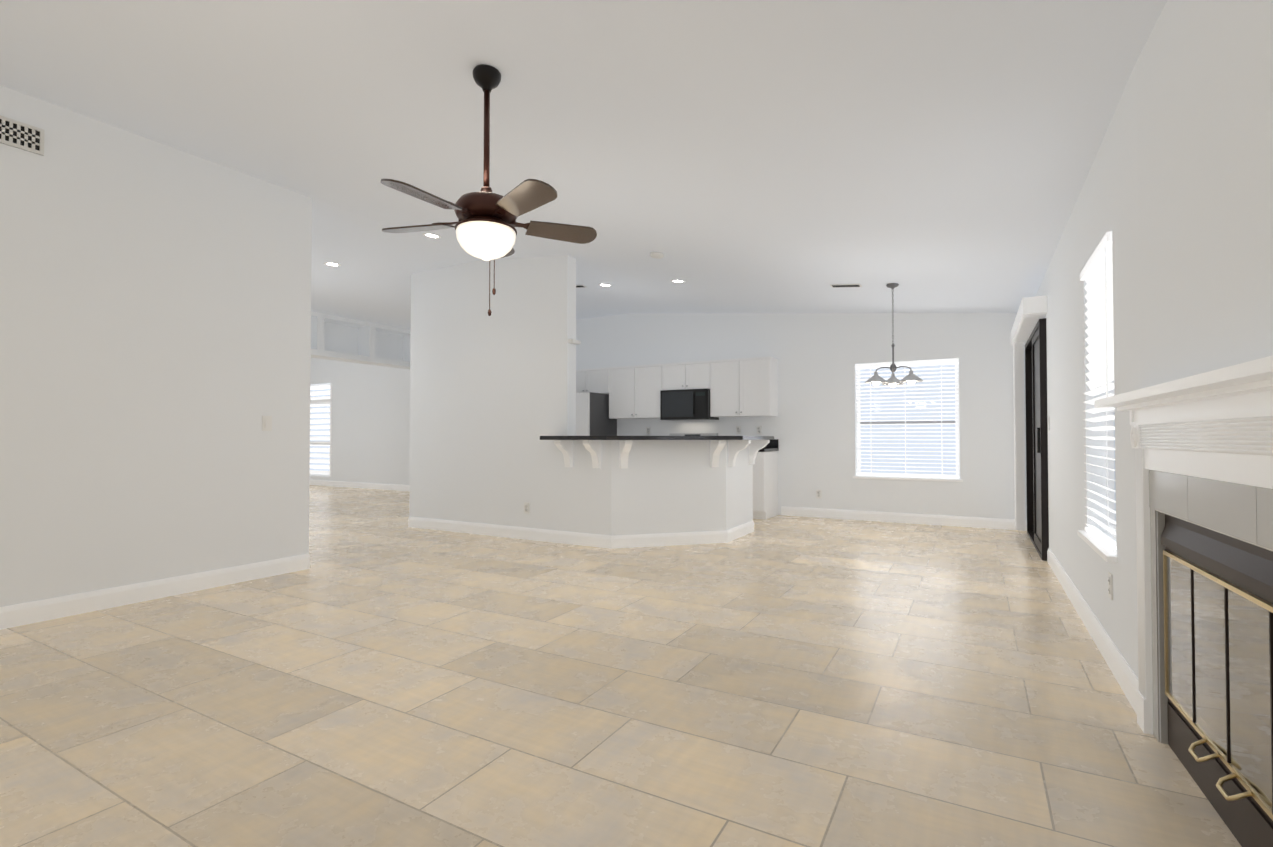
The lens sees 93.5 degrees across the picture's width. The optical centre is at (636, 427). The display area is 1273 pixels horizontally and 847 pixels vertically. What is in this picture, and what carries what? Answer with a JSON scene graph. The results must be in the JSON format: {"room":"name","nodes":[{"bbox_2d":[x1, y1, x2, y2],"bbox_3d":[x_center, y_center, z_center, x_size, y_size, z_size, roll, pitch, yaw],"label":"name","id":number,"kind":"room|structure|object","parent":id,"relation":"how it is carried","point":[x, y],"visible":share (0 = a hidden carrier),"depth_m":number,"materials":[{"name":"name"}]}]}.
{"room":"living room","nodes":[
{"label":"living room","id":0,"kind":"room"},
{"bbox_2d":[0,85,311,606],"bbox_3d":[-8.435,-0.515,4.934,10.185,3.300,5.550,-1,-1,29],"label":"wall","id":1,"kind":"structure","parent":0,"point":[155,331],"depth_m":3.86,"materials":[{"name":"white paint"}]},
{"bbox_2d":[0,115,44,155],"bbox_3d":[-3.623,-1.651,3.102,0.012,0.148,0.820,-1,-1,29],"label":"air vent","id":2,"kind":"object","parent":1,"relation":"in","point":[21,135],"visible":1,"depth_m":3.38,"materials":[{"name":"white metal"}]},
{"bbox_2d":[0,554,309,629],"bbox_3d":[-3.944,1.033,2.485,0.015,0.120,5.350,-1,-1,29],"label":"baseboard","id":3,"kind":"structure","parent":1,"relation":"attached to","point":[42,610],"depth_m":3.83,"materials":[{"name":"white wood"}]},
{"bbox_2d":[262,416,271,430],"bbox_3d":[-2.798,-0.032,4.537,0.010,0.115,0.070,-1,-1,29],"label":"light switch","id":4,"kind":"object","parent":1,"relation":"attached to","point":[266,423],"visible":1,"depth_m":4.53,"materials":[{"name":"white plastic"}]},
{"bbox_2d":[310,389,329,470],"bbox_3d":[-6.981,0.137,13.814,2.570,2.300,0.020,-1,-1,29],"label":"exterior glow in the far room","id":5,"kind":"structure","parent":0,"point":[320,458],"depth_m":14.05,"materials":[{"name":"white"}]},
{"bbox_2d":[311,311,410,369],"bbox_3d":[-5.173,-1.607,9.238,0.350,0.970,5.220,-1,-1,29],"label":"wall","id":6,"kind":"structure","parent":0,"point":[339,338],"depth_m":10.11,"materials":[{"name":"white paint"}]},
{"bbox_2d":[409,255,575,530],"bbox_3d":[-1.651,-0.486,6.608,2.290,3.300,0.150,-1,-1,29],"label":"wall","id":7,"kind":"structure","parent":0,"point":[492,398],"depth_m":6.46,"materials":[{"name":"white paint"}]},
{"bbox_2d":[524,502,529,513],"bbox_3d":[-1.138,0.832,6.203,0.070,0.115,0.010,-1,-1,29],"label":"outlet","id":8,"kind":"object","parent":7,"relation":"attached to","point":[526,507],"visible":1,"depth_m":6.20,"materials":[{"name":"white plastic"}]},
{"bbox_2d":[568,339,580,344],"bbox_3d":[-0.627,-0.864,6.036,0.059,0.035,0.140,-1,-1,29],"label":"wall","id":9,"kind":"structure","parent":7,"relation":"attached to","point":[574,341],"depth_m":6.00,"materials":[{"name":"white"}]},
{"bbox_2d":[0,0,1166,329],"bbox_3d":[-4.415,-1.609,6.156,16.000,0.711,11.800,-1,-1,29],"label":"ceiling","id":10,"kind":"structure","parent":0,"point":[784,156],"depth_m":3.15,"materials":[{"name":"white paint"}]},
{"bbox_2d":[324,262,340,266],"bbox_3d":[-3.411,-1.830,6.718,0.176,0.008,0.176,-1,-1,29],"label":"recessed light","id":11,"kind":"object","parent":10,"relation":"in","point":[332,264],"visible":1,"depth_m":6.72,"materials":[{"name":"white"}]},
{"bbox_2d":[422,233,441,238],"bbox_3d":[-1.949,-1.828,5.708,0.175,0.025,0.176,-1,-1,29],"label":"recessed light","id":12,"kind":"object","parent":10,"relation":"in","point":[433,235],"visible":1,"depth_m":5.71,"materials":[{"name":"white"}]},
{"bbox_2d":[380,64,596,315],"bbox_3d":[-0.705,-1.074,2.693,1.006,1.098,0.974,-1,-1,29],"label":"ceiling fan","id":13,"kind":"object","parent":10,"relation":"hanging from","point":[485,226],"visible":1,"depth_m":2.64,"materials":[{"name":"brown metal"}]},
{"bbox_2d":[598,283,611,286],"bbox_3d":[-0.380,-1.743,7.325,0.175,0.025,0.176,-1,-1,29],"label":"recessed light","id":14,"kind":"object","parent":10,"relation":"in","point":[605,284],"visible":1,"depth_m":7.31,"materials":[{"name":"white"}]},
{"bbox_2d":[650,252,663,258],"bbox_3d":[0.193,-1.626,5.655,0.131,0.044,0.130,-1,-1,29],"label":"smoke detector","id":15,"kind":"object","parent":10,"relation":"attached to","point":[658,255],"visible":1,"depth_m":5.62,"materials":[{"name":"white plastic"}]},
{"bbox_2d":[670,279,685,282],"bbox_3d":[0.468,-1.649,6.752,0.175,0.025,0.176,-1,-1,29],"label":"recessed light","id":16,"kind":"object","parent":10,"relation":"in","point":[677,281],"visible":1,"depth_m":6.74,"materials":[{"name":"white"}]},
{"bbox_2d":[830,284,861,287],"bbox_3d":[2.185,-1.480,6.250,0.299,0.038,0.120,-1,-1,29],"label":"ceiling vent","id":17,"kind":"object","parent":10,"relation":"in","point":[843,285],"visible":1,"depth_m":6.23,"materials":[{"name":"white metal"}]},
{"bbox_2d":[865,283,922,386],"bbox_3d":[2.605,-0.929,6.045,0.532,1.026,0.509,-1,-1,29],"label":"pendant chandelier","id":18,"kind":"object","parent":10,"relation":"hanging from","point":[910,378],"visible":1,"depth_m":5.98,"materials":[{"name":"grey metal"}]},
{"bbox_2d":[0,485,1241,846],"bbox_3d":[-4.328,1.214,6.059,16.200,0.120,11.800,-1,-1,29],"label":"floor","id":19,"kind":"structure","parent":0,"point":[378,673],"depth_m":2.36,"materials":[{"name":"tile"}]},
{"bbox_2d":[576,392,616,435],"bbox_3d":[-0.859,0.349,9.246,0.780,1.720,0.860,-1,-1,29],"label":"refrigerator","id":20,"kind":"object","parent":19,"relation":"on","point":[592,415],"visible":0.06,"depth_m":8.86,"materials":[{"name":"black"}]},
{"bbox_2d":[670,433,717,435],"bbox_3d":[0.681,0.638,8.460,0.746,1.115,0.684,-1,-1,29],"label":"range","id":21,"kind":"object","parent":19,"relation":"on","point":[693,434],"depth_m":8.69,"materials":[{"name":"silver metal"}]},
{"bbox_2d":[753,451,777,518],"bbox_3d":[1.417,0.754,8.115,0.830,0.870,0.618,-1,-1,29],"label":"base cabinet","id":22,"kind":"object","parent":19,"relation":"on","point":[765,486],"depth_m":7.73,"materials":[{"name":"white wood"}]},
{"bbox_2d":[759,447,776,450],"bbox_3d":[1.419,0.298,8.116,0.844,0.038,0.628,-1,-1,29],"label":"countertop","id":23,"kind":"structure","parent":22,"relation":"on","point":[765,448],"depth_m":7.90,"materials":[{"name":"black stone"}]},
{"bbox_2d":[860,364,955,474],"bbox_3d":[3.575,0.035,7.851,2.380,2.300,0.020,-1,-1,29],"label":"window blind","id":24,"kind":"object","parent":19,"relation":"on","point":[912,466],"depth_m":7.83,"materials":[{"name":"white plastic"}]},
{"bbox_2d":[1094,356,1272,846],"bbox_3d":[1.663,0.480,1.534,0.516,1.195,1.515,-1,-1,27],"label":"fireplace","id":25,"kind":"object","parent":19,"relation":"on","point":[1202,444],"visible":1,"depth_m":1.64,"materials":[{"name":"white wood"}]},
{"bbox_2d":[567,440,752,535],"bbox_3d":[0.308,0.644,6.352,1.355,1.030,1.665,-1,-1,29],"label":"wall","id":26,"kind":"structure","parent":0,"point":[666,486],"depth_m":5.87,"materials":[{"name":"white paint"}]},
{"bbox_2d":[408,517,753,548],"bbox_3d":[-0.685,1.109,6.896,3.661,0.120,1.681,-1,-1,29],"label":"baseboard","id":27,"kind":"structure","parent":26,"relation":"attached to","point":[633,541],"depth_m":5.99,"materials":[{"name":"white wood"}]},
{"bbox_2d":[540,436,773,467],"bbox_3d":[0.300,0.242,6.211,1.705,0.310,1.990,-1,-1,29],"label":"countertop","id":28,"kind":"structure","parent":26,"relation":"on","point":[592,444],"depth_m":5.75,"materials":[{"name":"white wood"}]},
{"bbox_2d":[310,313,1026,519],"bbox_3d":[-2.207,-0.417,10.655,15.400,3.300,0.200,-1,-1,29],"label":"wall","id":29,"kind":"structure","parent":0,"point":[812,426],"depth_m":7.98,"materials":[{"name":"white paint"}]},
{"bbox_2d":[310,383,331,476],"bbox_3d":[-7.194,0.055,13.439,1.366,2.046,0.144,-1,-1,29],"label":"blinds","id":30,"kind":"object","parent":29,"relation":"attached to","point":[320,401],"visible":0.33,"depth_m":13.28,"materials":[{"name":"white plastic"}]},
{"bbox_2d":[309,480,409,490],"bbox_3d":[-6.266,1.209,12.795,5.800,0.120,0.015,-1,-1,29],"label":"baseboard","id":31,"kind":"structure","parent":29,"relation":"attached to","point":[396,487],"depth_m":12.49,"materials":[{"name":"white wood"}]},
{"bbox_2d":[576,368,607,393],"bbox_3d":[-0.705,-0.717,9.496,0.840,0.390,0.344,-1,-1,29],"label":"upper cabinet","id":32,"kind":"object","parent":29,"relation":"attached to","point":[595,380],"depth_m":9.29,"materials":[{"name":"white wood"}]},
{"bbox_2d":[608,364,663,418],"bbox_3d":[0.057,-0.530,9.063,0.910,0.780,0.344,-1,-1,29],"label":"upper cabinet","id":33,"kind":"object","parent":29,"relation":"attached to","point":[633,391],"depth_m":8.91,"materials":[{"name":"white wood"}]},
{"bbox_2d":[664,360,711,389],"bbox_3d":[0.779,-0.732,8.658,0.750,0.390,0.344,-1,-1,29],"label":"upper cabinet","id":34,"kind":"object","parent":29,"relation":"attached to","point":[697,374],"depth_m":8.48,"materials":[{"name":"white wood"}]},
{"bbox_2d":[660,389,718,420],"bbox_3d":[0.757,-0.323,8.611,0.742,0.422,0.436,-1,-1,29],"label":"microwave","id":35,"kind":"object","parent":34,"relation":"attached to","point":[690,404],"visible":1,"depth_m":8.44,"materials":[{"name":"black plastic"}]},
{"bbox_2d":[736,426,740,433],"bbox_3d":[1.440,0.035,8.463,0.070,0.115,0.010,-1,-1,29],"label":"outlet","id":36,"kind":"object","parent":29,"relation":"attached to","point":[738,429],"visible":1,"depth_m":8.46,"materials":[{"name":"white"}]},
{"bbox_2d":[708,356,777,416],"bbox_3d":[1.476,-0.543,8.261,0.850,0.780,0.344,-1,-1,29],"label":"upper cabinet","id":37,"kind":"object","parent":29,"relation":"attached to","point":[743,387],"depth_m":8.09,"materials":[{"name":"white wood"}]},
{"bbox_2d":[757,426,761,433],"bbox_3d":[1.702,0.033,8.316,0.070,0.115,0.010,-1,-1,29],"label":"outlet","id":38,"kind":"object","parent":29,"relation":"attached to","point":[759,429],"visible":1,"depth_m":8.31,"materials":[{"name":"white plastic"}]},
{"bbox_2d":[766,439,776,446],"bbox_3d":[0.837,0.231,8.795,2.524,0.120,0.020,-1,-1,29],"label":"backsplash","id":39,"kind":"structure","parent":29,"relation":"attached to","point":[773,443],"depth_m":8.20,"materials":[{"name":"black stone"}]},
{"bbox_2d":[816,489,821,497],"bbox_3d":[2.407,0.876,7.904,0.070,0.115,0.010,-1,-1,29],"label":"outlet","id":40,"kind":"object","parent":29,"relation":"attached to","point":[818,493],"visible":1,"depth_m":7.90,"materials":[{"name":"white plastic"}]},
{"bbox_2d":[781,506,1026,530],"bbox_3d":[3.207,1.118,7.444,2.840,0.120,0.015,-1,-1,29],"label":"baseboard","id":41,"kind":"structure","parent":29,"relation":"attached to","point":[979,522],"depth_m":7.38,"materials":[{"name":"white wood"}]},
{"bbox_2d":[853,359,962,481],"bbox_3d":[3.353,-0.087,7.459,1.240,1.466,0.185,-1,-1,29],"label":"window","id":42,"kind":"structure","parent":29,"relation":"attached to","point":[895,475],"depth_m":7.41,"materials":[{"name":"white plastic"}]},
{"bbox_2d":[1036,63,1139,677],"bbox_3d":[3.305,-0.521,4.555,0.200,3.300,5.400,-1,-1,29],"label":"wall","id":43,"kind":"structure","parent":0,"point":[1107,200],"depth_m":3.16,"materials":[{"name":"white paint"}]},
{"bbox_2d":[1011,295,1046,529],"bbox_3d":[3.874,0.005,5.938,0.174,2.215,2.012,-1,-1,29],"label":"blinds","id":44,"kind":"object","parent":43,"relation":"attached to","point":[1032,311],"visible":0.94,"depth_m":6.59,"materials":[{"name":"white"}]},
{"bbox_2d":[1025,318,1048,560],"bbox_3d":[3.945,0.112,5.871,0.150,2.078,1.716,-1,-1,29],"label":"sliding patio door","id":45,"kind":"structure","parent":43,"relation":"in","point":[1036,437],"depth_m":5.60,"materials":[{"name":"brown metal"}]},
{"bbox_2d":[1047,548,1138,713],"bbox_3d":[2.680,1.053,3.643,0.015,0.120,3.295,-1,-1,29],"label":"baseboard","id":46,"kind":"structure","parent":43,"relation":"attached to","point":[1122,672],"depth_m":2.93,"materials":[{"name":"white wood"}]},
{"bbox_2d":[1078,231,1117,562],"bbox_3d":[2.371,-0.138,2.986,0.190,1.476,0.860,-1,-1,29],"label":"window","id":47,"kind":"structure","parent":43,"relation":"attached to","point":[1096,274],"depth_m":3.02,"materials":[{"name":"white plastic"}]},
{"bbox_2d":[1108,572,1112,599],"bbox_3d":[2.180,0.728,2.757,0.010,0.115,0.070,-1,-1,29],"label":"outlet","id":48,"kind":"object","parent":43,"relation":"attached to","point":[1110,585],"visible":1,"depth_m":2.74,"materials":[{"name":"white plastic"}]},
{"bbox_2d":[1136,0,1272,742],"bbox_3d":[0.706,-0.603,-0.241,0.200,3.300,5.520,-1,-1,27],"label":"wall","id":49,"kind":"structure","parent":0,"point":[1204,95],"depth_m":1.67,"materials":[{"name":"white paint"}]}
]}

